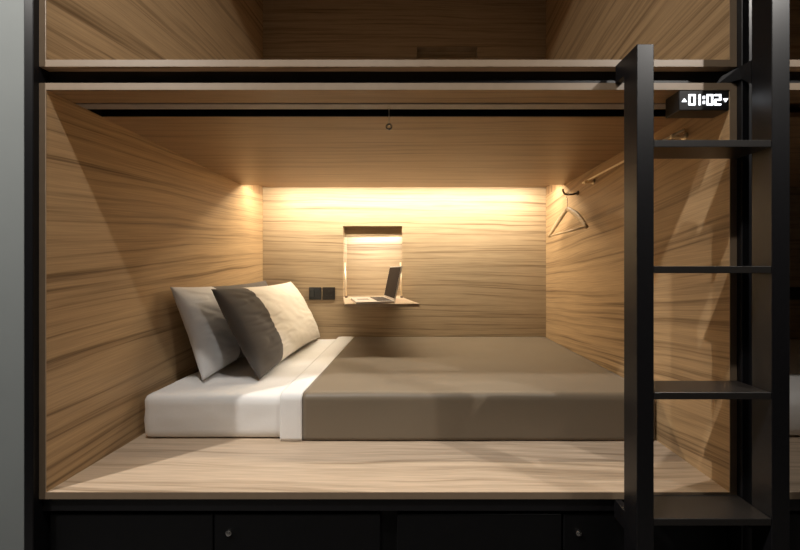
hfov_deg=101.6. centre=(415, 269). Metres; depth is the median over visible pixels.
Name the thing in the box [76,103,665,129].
roller blind
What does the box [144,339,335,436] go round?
mattress
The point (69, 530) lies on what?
storage cabinet
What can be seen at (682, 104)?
sign
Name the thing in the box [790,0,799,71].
capsule
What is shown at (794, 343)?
mattress
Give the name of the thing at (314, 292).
wall switch
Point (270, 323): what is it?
pillow
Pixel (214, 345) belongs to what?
pillow
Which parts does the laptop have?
lid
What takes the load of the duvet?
on the mattress at (232, 401)
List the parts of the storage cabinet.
drawer, drawer, drawer, drawer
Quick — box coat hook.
[562,189,578,195]
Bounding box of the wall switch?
[309,287,320,299]
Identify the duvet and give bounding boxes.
[280,336,654,440]
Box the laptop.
[351,266,402,303]
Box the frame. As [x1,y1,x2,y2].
[24,0,799,549]
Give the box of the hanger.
[548,192,587,237]
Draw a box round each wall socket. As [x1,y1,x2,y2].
[323,287,334,299]
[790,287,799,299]
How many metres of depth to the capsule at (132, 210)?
1.28 m
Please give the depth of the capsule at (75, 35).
1.65 m
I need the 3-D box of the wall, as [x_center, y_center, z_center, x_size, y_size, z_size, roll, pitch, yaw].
[-2.691,-0.605,1.036,3.018,3.470,0.108,0,0,0]
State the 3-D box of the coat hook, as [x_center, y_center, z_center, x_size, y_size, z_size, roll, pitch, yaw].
[0.914,-0.461,1.935,0.095,0.039,0.028,0,0,0]
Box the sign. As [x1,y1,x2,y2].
[666,91,728,117]
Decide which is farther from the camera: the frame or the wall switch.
the wall switch
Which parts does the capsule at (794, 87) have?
floor panel, ceiling panel, panel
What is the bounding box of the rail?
[582,129,687,183]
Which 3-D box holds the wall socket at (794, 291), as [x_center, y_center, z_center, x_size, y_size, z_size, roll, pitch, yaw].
[2.797,0.173,2.406,0.090,0.092,0.012,0,0,0]
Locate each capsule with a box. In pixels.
[39,0,736,71]
[39,83,736,498]
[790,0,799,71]
[790,83,799,498]
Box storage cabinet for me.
[50,511,726,549]
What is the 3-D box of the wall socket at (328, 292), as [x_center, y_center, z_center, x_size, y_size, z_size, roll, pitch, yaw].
[-0.644,0.173,2.406,0.092,0.092,0.012,0,0,0]
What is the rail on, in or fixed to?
attached to the capsule at (132, 210)
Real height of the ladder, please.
2.679 m
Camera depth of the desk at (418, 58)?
2.41 m
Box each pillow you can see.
[170,280,267,380]
[211,282,319,378]
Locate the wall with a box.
[0,0,23,549]
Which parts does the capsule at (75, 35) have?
panel, floor panel, panel, panel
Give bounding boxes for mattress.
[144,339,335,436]
[790,339,799,434]
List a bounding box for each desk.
[343,262,418,306]
[417,57,476,59]
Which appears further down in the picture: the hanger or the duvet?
the duvet
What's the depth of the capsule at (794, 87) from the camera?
1.85 m
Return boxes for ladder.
[614,0,789,549]
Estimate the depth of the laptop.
2.05 m
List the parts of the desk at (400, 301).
support arm, support arm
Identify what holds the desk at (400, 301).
attached to the capsule at (132, 210)
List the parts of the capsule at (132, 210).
panel, floor panel, ceiling panel, panel, panel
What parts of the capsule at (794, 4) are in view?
floor panel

